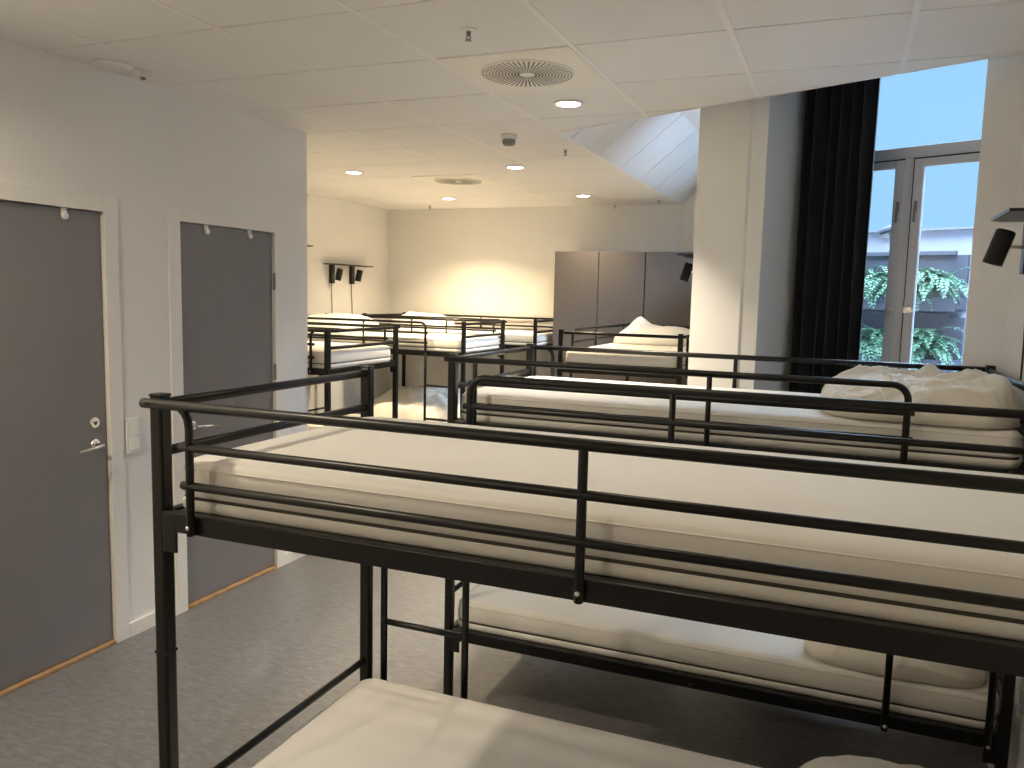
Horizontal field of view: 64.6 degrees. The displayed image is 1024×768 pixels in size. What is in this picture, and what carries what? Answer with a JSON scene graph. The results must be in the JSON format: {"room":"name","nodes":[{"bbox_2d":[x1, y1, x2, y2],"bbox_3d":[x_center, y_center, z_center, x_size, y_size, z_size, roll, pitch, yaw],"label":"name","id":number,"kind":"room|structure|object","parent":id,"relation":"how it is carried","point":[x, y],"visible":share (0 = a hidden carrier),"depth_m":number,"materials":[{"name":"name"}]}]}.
{"room":"dormitory","nodes":[
{"label":"dormitory","id":0,"kind":"room"},
{"bbox_2d":[0,37,307,621],"bbox_3d":[-3.377,-0.350,2.593,1.927,3.400,6.280,4,7,22],"label":"wall","id":1,"kind":"structure","parent":0,"point":[66,123],"depth_m":3.96,"materials":[{"name":"paint"}]},
{"bbox_2d":[0,201,112,689],"bbox_3d":[-2.026,0.260,3.442,0.108,2.020,0.749,4,7,22],"label":"door","id":2,"kind":"structure","parent":1,"relation":"in","point":[56,592],"depth_m":3.52,"materials":[{"name":"grey laminate"}]},
{"bbox_2d":[60,207,68,219],"bbox_3d":[-1.939,-0.739,3.509,0.018,0.052,0.034,4,7,22],"label":"bumper cover","id":3,"kind":"object","parent":2,"relation":"attached to","point":[64,215],"visible":1,"depth_m":3.50,"materials":[{"name":"white plastic"}]},
{"bbox_2d":[0,639,116,697],"bbox_3d":[-2.076,1.274,3.574,0.070,0.018,0.740,4,7,22],"label":"trim","id":4,"kind":"structure","parent":1,"relation":"attached to","point":[44,673],"depth_m":3.60,"materials":[{"name":"brown wood"}]},
{"bbox_2d":[0,180,129,642],"bbox_3d":[-2.106,0.226,3.480,0.192,2.120,0.890,4,7,22],"label":"trim","id":5,"kind":"structure","parent":1,"relation":"attached to","point":[106,206],"depth_m":3.78,"materials":[{"name":"white paint"}]},
{"bbox_2d":[125,417,140,454],"bbox_3d":[-1.830,0.249,3.917,0.019,0.174,0.086,4,7,22],"label":"light switch","id":6,"kind":"object","parent":1,"relation":"attached to","point":[132,425],"visible":1,"depth_m":3.90,"materials":[{"name":"white plastic"}]},
{"bbox_2d":[129,552,305,636],"bbox_3d":[-2.518,1.365,2.412,0.014,0.072,6.280,4,7,22],"label":"baseboard","id":7,"kind":"structure","parent":1,"relation":"attached to","point":[139,625],"depth_m":4.08,"materials":[{"name":"white paint"}]},
{"bbox_2d":[166,205,284,613],"bbox_3d":[-1.653,0.115,4.582,0.192,2.120,0.888,4,7,22],"label":"trim","id":8,"kind":"structure","parent":1,"relation":"attached to","point":[175,214],"depth_m":4.24,"materials":[{"name":"white paint"}]},
{"bbox_2d":[180,222,276,603],"bbox_3d":[-1.567,0.147,4.559,0.108,2.020,0.745,4,7,22],"label":"door","id":9,"kind":"structure","parent":1,"relation":"in","point":[226,275],"depth_m":4.50,"materials":[{"name":"grey laminate"}]},
{"bbox_2d":[204,225,209,234],"bbox_3d":[-1.617,-0.817,4.292,0.018,0.052,0.034,4,7,22],"label":"bumper cover","id":10,"kind":"object","parent":9,"relation":"attached to","point":[206,230],"visible":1,"depth_m":4.28,"materials":[{"name":"white plastic"}]},
{"bbox_2d":[247,230,252,238],"bbox_3d":[-1.489,-0.849,4.602,0.018,0.052,0.034,4,7,22],"label":"bumper cover","id":11,"kind":"object","parent":9,"relation":"attached to","point":[250,236],"visible":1,"depth_m":4.59,"materials":[{"name":"white plastic"}]},
{"bbox_2d":[188,565,276,609],"bbox_3d":[-1.622,1.163,4.676,0.070,0.018,0.738,4,7,22],"label":"trim","id":12,"kind":"structure","parent":1,"relation":"attached to","point":[264,571],"depth_m":4.63,"materials":[{"name":"brown wood"}]},
{"bbox_2d":[307,193,388,414],"bbox_3d":[-2.310,-0.919,7.972,0.200,3.400,4.900,4,7,22],"label":"wall","id":13,"kind":"structure","parent":0,"point":[338,231],"depth_m":8.88,"materials":[{"name":"paint"}]},
{"bbox_2d":[323,263,354,312],"bbox_3d":[-1.836,-0.989,8.660,0.153,0.580,0.400,4,7,22],"label":"wall lamp","id":14,"kind":"object","parent":13,"relation":"attached to","point":[339,272],"visible":0.95,"depth_m":8.57,"materials":[{"name":"black metal"}]},
{"bbox_2d":[323,263,354,265],"bbox_3d":[-1.841,-1.273,8.634,0.128,0.010,0.400,4,7,22],"label":"shelf","id":15,"kind":"object","parent":14,"relation":"attached to","point":[330,264],"depth_m":8.55,"materials":[{"name":"black"}]},
{"bbox_2d":[349,265,373,299],"bbox_3d":[-1.692,-1.024,9.010,0.153,0.580,0.400,4,7,22],"label":"wall lamp","id":16,"kind":"object","parent":13,"relation":"attached to","point":[352,278],"visible":0.95,"depth_m":8.92,"materials":[{"name":"black metal"}]},
{"bbox_2d":[0,555,987,767],"bbox_3d":[-0.786,1.300,4.147,6.205,0.100,11.200,4,7,22],"label":"floor","id":17,"kind":"structure","parent":0,"point":[252,652],"depth_m":3.48,"materials":[{"name":"carpet"}]},
{"bbox_2d":[307,322,400,417],"bbox_3d":[-1.954,0.271,6.032,2.033,1.478,0.945,4,7,22],"label":"bunk bed","id":18,"kind":"object","parent":17,"relation":"on","point":[393,364],"visible":0.23,"depth_m":5.62,"materials":[{"name":"black metal"}]},
{"bbox_2d":[308,341,389,368],"bbox_3d":[-1.942,-0.252,5.971,1.965,0.122,0.815,4,7,22],"label":"mattress","id":19,"kind":"object","parent":18,"relation":"on","point":[346,357],"visible":0.3,"depth_m":5.53,"materials":[{"name":"white fabric"}]},
{"bbox_2d":[307,313,506,421],"bbox_3d":[-1.183,0.103,7.718,2.033,1.478,0.945,4,7,22],"label":"bunk bed","id":20,"kind":"object","parent":17,"relation":"on","point":[425,353],"visible":0.2,"depth_m":7.14,"materials":[{"name":"black metal"}]},
{"bbox_2d":[308,414,360,429],"bbox_3d":[-1.190,0.442,7.758,1.965,0.122,0.815,4,7,22],"label":"mattress","id":21,"kind":"object","parent":20,"relation":"on","point":[310,426],"visible":0.02,"depth_m":7.62,"materials":[{"name":"white fabric"}]},
{"bbox_2d":[374,384,465,422],"bbox_3d":[-0.790,0.202,7.556,1.109,0.416,0.749,4,7,22],"label":"duvet","id":22,"kind":"object","parent":21,"relation":"on","point":[411,398],"visible":0.34,"depth_m":7.29,"materials":[{"name":"beige fabric"}]},
{"bbox_2d":[307,332,498,352],"bbox_3d":[-1.169,-0.421,7.663,1.965,0.122,0.815,4,7,22],"label":"mattress","id":23,"kind":"object","parent":20,"relation":"on","point":[443,342],"visible":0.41,"depth_m":7.18,"materials":[{"name":"white fabric"}]},
{"bbox_2d":[307,313,378,332],"bbox_3d":[-1.700,-0.603,7.869,0.728,0.169,0.709,4,7,22],"label":"duvet","id":24,"kind":"object","parent":23,"relation":"on","point":[332,315],"visible":0.41,"depth_m":7.62,"materials":[{"name":"white fabric"}]},
{"bbox_2d":[361,312,552,385],"bbox_3d":[-0.540,-0.014,8.909,2.033,1.478,0.945,4,7,22],"label":"bunk bed","id":25,"kind":"object","parent":17,"relation":"on","point":[536,320],"visible":0.08,"depth_m":8.54,"materials":[{"name":"black metal"}]},
{"bbox_2d":[388,328,552,344],"bbox_3d":[-0.526,-0.537,8.854,1.965,0.122,0.815,4,7,22],"label":"mattress","id":26,"kind":"object","parent":25,"relation":"on","point":[514,337],"visible":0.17,"depth_m":8.36,"materials":[{"name":"white fabric"}]},
{"bbox_2d":[391,311,454,327],"bbox_3d":[-0.994,-0.725,9.078,0.679,0.178,0.560,4,7,22],"label":"pillow","id":27,"kind":"object","parent":26,"relation":"on","point":[409,313],"visible":0.39,"depth_m":8.89,"materials":[{"name":"white fabric"}]},
{"bbox_2d":[139,365,1023,767],"bbox_3d":[0.276,0.778,1.919,2.033,1.478,0.945,4,7,22],"label":"bunk bed","id":28,"kind":"object","parent":17,"relation":"on","point":[962,649],"visible":0.65,"depth_m":1.53,"materials":[{"name":"black metal"}]},
{"bbox_2d":[249,679,760,767],"bbox_3d":[0.266,1.117,1.954,1.965,0.122,0.815,4,7,22],"label":"mattress","id":29,"kind":"object","parent":28,"relation":"on","point":[376,723],"visible":1,"depth_m":2.29,"materials":[{"name":"white fabric"}]},
{"bbox_2d":[800,755,923,767],"bbox_3d":[0.966,1.008,1.840,0.688,0.152,0.500,4,7,22],"label":"duvet","id":30,"kind":"object","parent":29,"relation":"on","point":[844,761],"visible":1,"depth_m":2.00,"materials":[{"name":"beige fabric"}]},
{"bbox_2d":[183,417,1023,641],"bbox_3d":[0.287,0.255,1.859,1.965,0.122,0.815,4,7,22],"label":"mattress","id":31,"kind":"object","parent":28,"relation":"on","point":[992,514],"visible":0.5,"depth_m":1.57,"materials":[{"name":"white fabric"}]},
{"bbox_2d":[552,251,645,381],"bbox_3d":[0.950,-0.275,8.461,0.937,2.165,0.588,4,7,22],"label":"wardrobe","id":32,"kind":"object","parent":17,"relation":"on","point":[592,289],"visible":0.21,"depth_m":8.15,"materials":[{"name":"laminate"}]},
{"bbox_2d":[556,323,689,384],"bbox_3d":[1.107,0.275,6.645,0.945,1.478,2.033,4,7,22],"label":"bunk bed","id":33,"kind":"object","parent":17,"relation":"on","point":[679,379],"visible":0.12,"depth_m":5.70,"materials":[{"name":"black metal"}]},
{"bbox_2d":[566,343,688,368],"bbox_3d":[1.122,-0.247,6.586,0.815,0.122,1.965,4,7,22],"label":"mattress","id":34,"kind":"object","parent":33,"relation":"on","point":[571,356],"visible":0.41,"depth_m":5.73,"materials":[{"name":"white fabric"}]},
{"bbox_2d":[613,317,689,346],"bbox_3d":[1.258,-0.458,6.924,0.727,0.227,0.564,4,7,25],"label":"duvet","id":35,"kind":"object","parent":34,"relation":"on","point":[640,325],"visible":0.74,"depth_m":6.75,"materials":[{"name":"white fabric"}]},
{"bbox_2d":[641,252,693,384],"bbox_3d":[1.581,-0.224,8.133,0.472,2.165,0.443,4,7,22],"label":"wardrobe","id":36,"kind":"object","parent":17,"relation":"on","point":[667,301],"visible":0.16,"depth_m":7.88,"materials":[{"name":"laminate"}]},
{"bbox_2d":[443,343,1023,767],"bbox_3d":[0.829,0.636,3.317,2.033,1.478,0.945,4,7,22],"label":"bunk bed","id":37,"kind":"object","parent":17,"relation":"on","point":[995,742],"visible":0.47,"depth_m":2.89,"materials":[{"name":"black metal"}]},
{"bbox_2d":[458,584,997,729],"bbox_3d":[0.822,0.976,3.357,1.965,0.122,0.815,4,7,22],"label":"mattress","id":38,"kind":"object","parent":37,"relation":"on","point":[783,663],"visible":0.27,"depth_m":3.01,"materials":[{"name":"white fabric"}]},
{"bbox_2d":[804,640,987,687],"bbox_3d":[1.393,0.890,2.948,0.608,0.163,0.522,4,7,22],"label":"duvet","id":39,"kind":"object","parent":38,"relation":"on","point":[904,668],"visible":0.23,"depth_m":2.73,"materials":[{"name":"beige fabric"}]},
{"bbox_2d":[461,376,1022,468],"bbox_3d":[0.843,0.113,3.262,1.965,0.122,0.815,4,7,22],"label":"mattress","id":40,"kind":"object","parent":37,"relation":"on","point":[655,407],"visible":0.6,"depth_m":2.87,"materials":[{"name":"white fabric"}]},
{"bbox_2d":[820,363,1021,428],"bbox_3d":[1.482,0.009,2.978,0.655,0.176,0.808,4,7,22],"label":"pillow","id":41,"kind":"object","parent":40,"relation":"on","point":[929,384],"visible":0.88,"depth_m":2.68,"materials":[{"name":"beige fabric"}]},
{"bbox_2d":[0,0,1023,209],"bbox_3d":[-0.813,-1.599,3.698,5.685,0.397,10.490,4,7,22],"label":"ceiling","id":42,"kind":"structure","parent":0,"point":[667,56],"depth_m":3.42,"materials":[{"name":"tile"}]},
{"bbox_2d":[89,59,133,71],"bbox_3d":[-1.761,-1.396,3.560,0.176,0.020,0.176,4,7,22],"label":"smoke detector","id":43,"kind":"object","parent":42,"relation":"attached to","point":[110,65],"visible":1,"depth_m":3.52,"materials":[{"name":"white plastic"}]},
{"bbox_2d":[135,69,151,79],"bbox_3d":[-1.660,-1.392,3.649,0.044,0.043,0.060,4,7,22],"label":"sensor","id":44,"kind":"object","parent":42,"relation":"attached to","point":[144,74],"visible":1,"depth_m":3.63,"materials":[{"name":"white plastic"}]},
{"bbox_2d":[344,171,363,173],"bbox_3d":[-1.292,-1.728,6.613,0.160,0.009,0.160,4,7,22],"label":"recessed light","id":45,"kind":"object","parent":42,"relation":"in","point":[348,172],"visible":1,"depth_m":6.59,"materials":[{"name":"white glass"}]},
{"bbox_2d":[441,197,455,199],"bbox_3d":[-0.650,-1.896,8.276,0.160,0.009,0.160,4,7,22],"label":"recessed light","id":46,"kind":"object","parent":42,"relation":"in","point":[445,198],"visible":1,"depth_m":8.24,"materials":[{"name":"white glass"}]},
{"bbox_2d":[414,174,500,185],"bbox_3d":[-0.462,-1.747,6.962,0.576,0.017,0.590,4,7,22],"label":"ceiling vent","id":47,"kind":"object","parent":42,"relation":"in","point":[469,179],"visible":1,"depth_m":6.90,"materials":[{"name":"beige metal"}]},
{"bbox_2d":[0,0,921,208],"bbox_3d":[-0.817,-1.410,3.719,5.685,0.020,10.490,4,7,22],"label":"ceiling grid","id":48,"kind":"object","parent":42,"relation":"attached to","point":[917,3],"depth_m":3.40,"materials":[{"name":"white paint"}]},
{"bbox_2d":[459,26,477,41],"bbox_3d":[-0.160,-1.284,2.978,0.068,0.040,0.068,4,7,22],"label":"sprinkler","id":49,"kind":"object","parent":42,"relation":"attached to","point":[468,30],"visible":1,"depth_m":2.97,"materials":[{"name":"white metal"}]},
{"bbox_2d":[500,133,516,145],"bbox_3d":[-0.019,-1.484,4.931,0.104,0.064,0.104,4,7,22],"label":"smoke detector","id":50,"kind":"object","parent":42,"relation":"attached to","point":[508,139],"visible":1,"depth_m":4.90,"materials":[{"name":"white plastic"}]},
{"bbox_2d":[505,165,525,168],"bbox_3d":[0.025,-1.645,6.145,0.160,0.009,0.160,4,7,22],"label":"recessed light","id":51,"kind":"object","parent":42,"relation":"in","point":[508,166],"visible":1,"depth_m":6.12,"materials":[{"name":"white glass"}]},
{"bbox_2d":[437,46,608,93],"bbox_3d":[0.067,-1.355,3.526,0.576,0.017,0.590,4,7,22],"label":"ceiling vent","id":52,"kind":"object","parent":42,"relation":"in","point":[556,67],"visible":1,"depth_m":3.47,"materials":[{"name":"beige metal"}]},
{"bbox_2d":[553,99,583,107],"bbox_3d":[0.284,-1.410,4.075,0.160,0.009,0.160,4,7,22],"label":"recessed light","id":53,"kind":"object","parent":42,"relation":"in","point":[567,103],"visible":1,"depth_m":4.05,"materials":[{"name":"white glass"}]},
{"bbox_2d":[575,194,590,196],"bbox_3d":[0.686,-1.811,7.789,0.160,0.009,0.160,4,7,22],"label":"recessed light","id":54,"kind":"object","parent":42,"relation":"in","point":[580,195],"visible":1,"depth_m":7.74,"materials":[{"name":"white glass"}]},
{"bbox_2d":[388,201,683,390],"bbox_3d":[0.224,-1.006,9.304,3.480,3.400,0.510,4,7,22],"label":"wall","id":55,"kind":"structure","parent":0,"point":[461,261],"depth_m":9.17,"materials":[{"name":"paint"}]},
{"bbox_2d":[681,189,696,251],"bbox_3d":[2.195,-0.855,8.351,0.900,3.400,0.800,4,7,22],"label":"wall","id":56,"kind":"structure","parent":0,"point":[689,205],"depth_m":8.28,"materials":[{"name":"paint"}]},
{"bbox_2d":[687,90,806,391],"bbox_3d":[1.365,-0.446,4.474,0.750,3.400,0.380,-5,9,-44],"label":"wall pillar","id":57,"kind":"structure","parent":0,"point":[750,152],"depth_m":4.17,"materials":[{"name":"paint"}]},
{"bbox_2d":[982,120,1023,767],"bbox_3d":[0.988,-0.023,0.568,0.190,3.400,5.800,4,7,22],"label":"wall","id":58,"kind":"structure","parent":0,"point":[1014,322],"depth_m":3.05,"materials":[{"name":"paint"}]},
{"bbox_2d":[557,51,1023,203],"bbox_3d":[1.042,-1.648,5.640,1.631,0.163,5.318,1,6,-3],"label":"trim","id":59,"kind":"structure","parent":58,"relation":"attached to","point":[1023,51],"depth_m":3.86,"materials":[{"name":"white paint"}]},
{"bbox_2d":[962,53,1023,372],"bbox_3d":[2.283,-0.319,3.523,0.750,3.400,0.325,-5,9,-44],"label":"wall","id":60,"kind":"structure","parent":58,"relation":"in","point":[1003,114],"depth_m":3.29,"materials":[{"name":"paint"}]},
{"bbox_2d":[982,208,1023,379],"bbox_3d":[1.738,-0.302,2.838,0.159,0.580,0.400,4,7,22],"label":"wall lamp","id":61,"kind":"object","parent":58,"relation":"attached to","point":[1000,244],"visible":1,"depth_m":2.87,"materials":[{"name":"black metal"}]},
{"bbox_2d":[991,208,1023,221],"bbox_3d":[1.758,-0.584,2.801,0.128,0.010,0.400,4,7,22],"label":"shelf","id":62,"kind":"object","parent":61,"relation":"attached to","point":[1011,214],"depth_m":2.80,"materials":[{"name":"black"}]},
{"bbox_3d":[1.837,-0.668,6.589,0.220,3.400,2.750,4,7,22],"label":"wall","id":63,"kind":"structure","parent":0,"visible":0},
{"bbox_2d":[677,254,692,281],"bbox_3d":[1.202,-0.588,5.539,0.159,0.580,0.400,4,7,22],"label":"wall lamp","id":64,"kind":"object","parent":63,"relation":"attached to","point":[686,272],"visible":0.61,"depth_m":5.57,"materials":[{"name":"black metal"}]},
{"bbox_2d":[677,254,692,257],"bbox_3d":[1.222,-0.870,5.502,0.128,0.010,0.400,4,7,22],"label":"shelf","id":65,"kind":"object","parent":64,"relation":"attached to","point":[683,255],"depth_m":5.36,"materials":[{"name":"black"}]},
{"bbox_3d":[2.014,-0.396,4.161,0.992,3.400,0.625,4,7,22],"label":"window sill","id":66,"kind":"structure","parent":0,"visible":0},
{"bbox_2d":[789,78,880,393],"bbox_3d":[1.794,-0.281,3.987,0.232,3.140,0.984,-3,8,-33],"label":"curtain","id":67,"kind":"object","parent":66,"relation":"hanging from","point":[840,124],"visible":0.45,"depth_m":4.11,"materials":[{"name":"black fabric"}]},
{"bbox_2d":[873,139,980,369],"bbox_3d":[1.950,-0.750,4.052,0.170,2.375,0.975,-5,9,-44],"label":"window","id":68,"kind":"structure","parent":66,"relation":"attached to","point":[909,164],"depth_m":4.06,"materials":[{"name":"grey paint"}]},
{"bbox_3d":[5.543,1.424,5.295,7.831,0.100,8.313,4,7,22],"label":"ground","id":69,"kind":"structure","parent":0,"visible":0},
{"bbox_2d":[863,226,973,365],"bbox_3d":[5.007,0.176,5.005,0.330,2.418,7.220,-5,9,-44],"label":"wall","id":70,"kind":"structure","parent":69,"relation":"on","point":[960,239],"depth_m":6.44,"materials":[{"name":"grey metal"}]},
{"bbox_2d":[861,311,884,334],"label":"wall planter","id":71,"kind":"object","parent":70,"relation":"attached to","point":[874,320],"depth_m":6.80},
{"bbox_2d":[859,324,881,360],"bbox_3d":[2.836,-0.302,6.650,0.459,0.389,0.723,-5,9,-44],"label":"fern","id":72,"kind":"object","parent":71,"relation":"in","point":[865,331],"visible":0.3,"depth_m":6.58,"materials":[{"name":"green plant"}]},
{"bbox_2d":[879,225,890,238],"bbox_3d":[3.103,-1.257,6.681,0.104,0.110,0.121,-5,9,-44],"label":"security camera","id":73,"kind":"object","parent":70,"relation":"attached to","point":[885,232],"visible":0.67,"depth_m":6.67,"materials":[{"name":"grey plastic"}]},
{"bbox_2d":[863,251,970,311],"bbox_3d":[2.977,-0.858,6.727,0.270,0.470,1.410,-5,9,-44],"label":"wall planter","id":74,"kind":"object","parent":70,"relation":"attached to","point":[949,261],"visible":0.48,"depth_m":6.36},
{"bbox_2d":[864,265,887,307],"bbox_3d":[2.880,-0.789,6.597,0.417,0.405,0.714,-5,9,-44],"label":"fern","id":75,"kind":"object","parent":74,"relation":"in","point":[870,271],"visible":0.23,"depth_m":6.52,"materials":[{"name":"green plant"}]},
{"bbox_2d":[864,269,959,310],"bbox_3d":[3.064,-0.748,6.393,0.408,0.334,0.808,-5,9,-44],"label":"fern","id":76,"kind":"object","parent":74,"relation":"in","point":[875,288],"visible":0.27,"depth_m":6.40,"materials":[{"name":"green plant"}]},
{"bbox_2d":[873,266,969,310],"bbox_3d":[3.199,-0.736,6.247,0.433,0.345,0.800,-5,9,-44],"label":"fern","id":77,"kind":"object","parent":74,"relation":"in","point":[940,279],"visible":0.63,"depth_m":6.17,"materials":[{"name":"green plant"}]},
{"bbox_2d":[912,313,964,372],"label":"wall planter","id":78,"kind":"object","parent":70,"relation":"attached to","point":[921,320],"depth_m":6.39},
{"bbox_2d":[860,328,949,369],"bbox_3d":[3.039,-0.274,6.479,0.424,0.387,0.832,-5,9,-44],"label":"fern","id":79,"kind":"object","parent":78,"relation":"in","point":[877,330],"visible":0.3,"depth_m":6.42,"materials":[{"name":"green plant"}]},
{"bbox_2d":[872,326,964,371],"bbox_3d":[3.145,-0.256,6.336,0.440,0.406,0.706,-5,9,-44],"label":"fern","id":80,"kind":"object","parent":78,"relation":"in","point":[917,336],"visible":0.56,"depth_m":6.26,"materials":[{"name":"green plant"}]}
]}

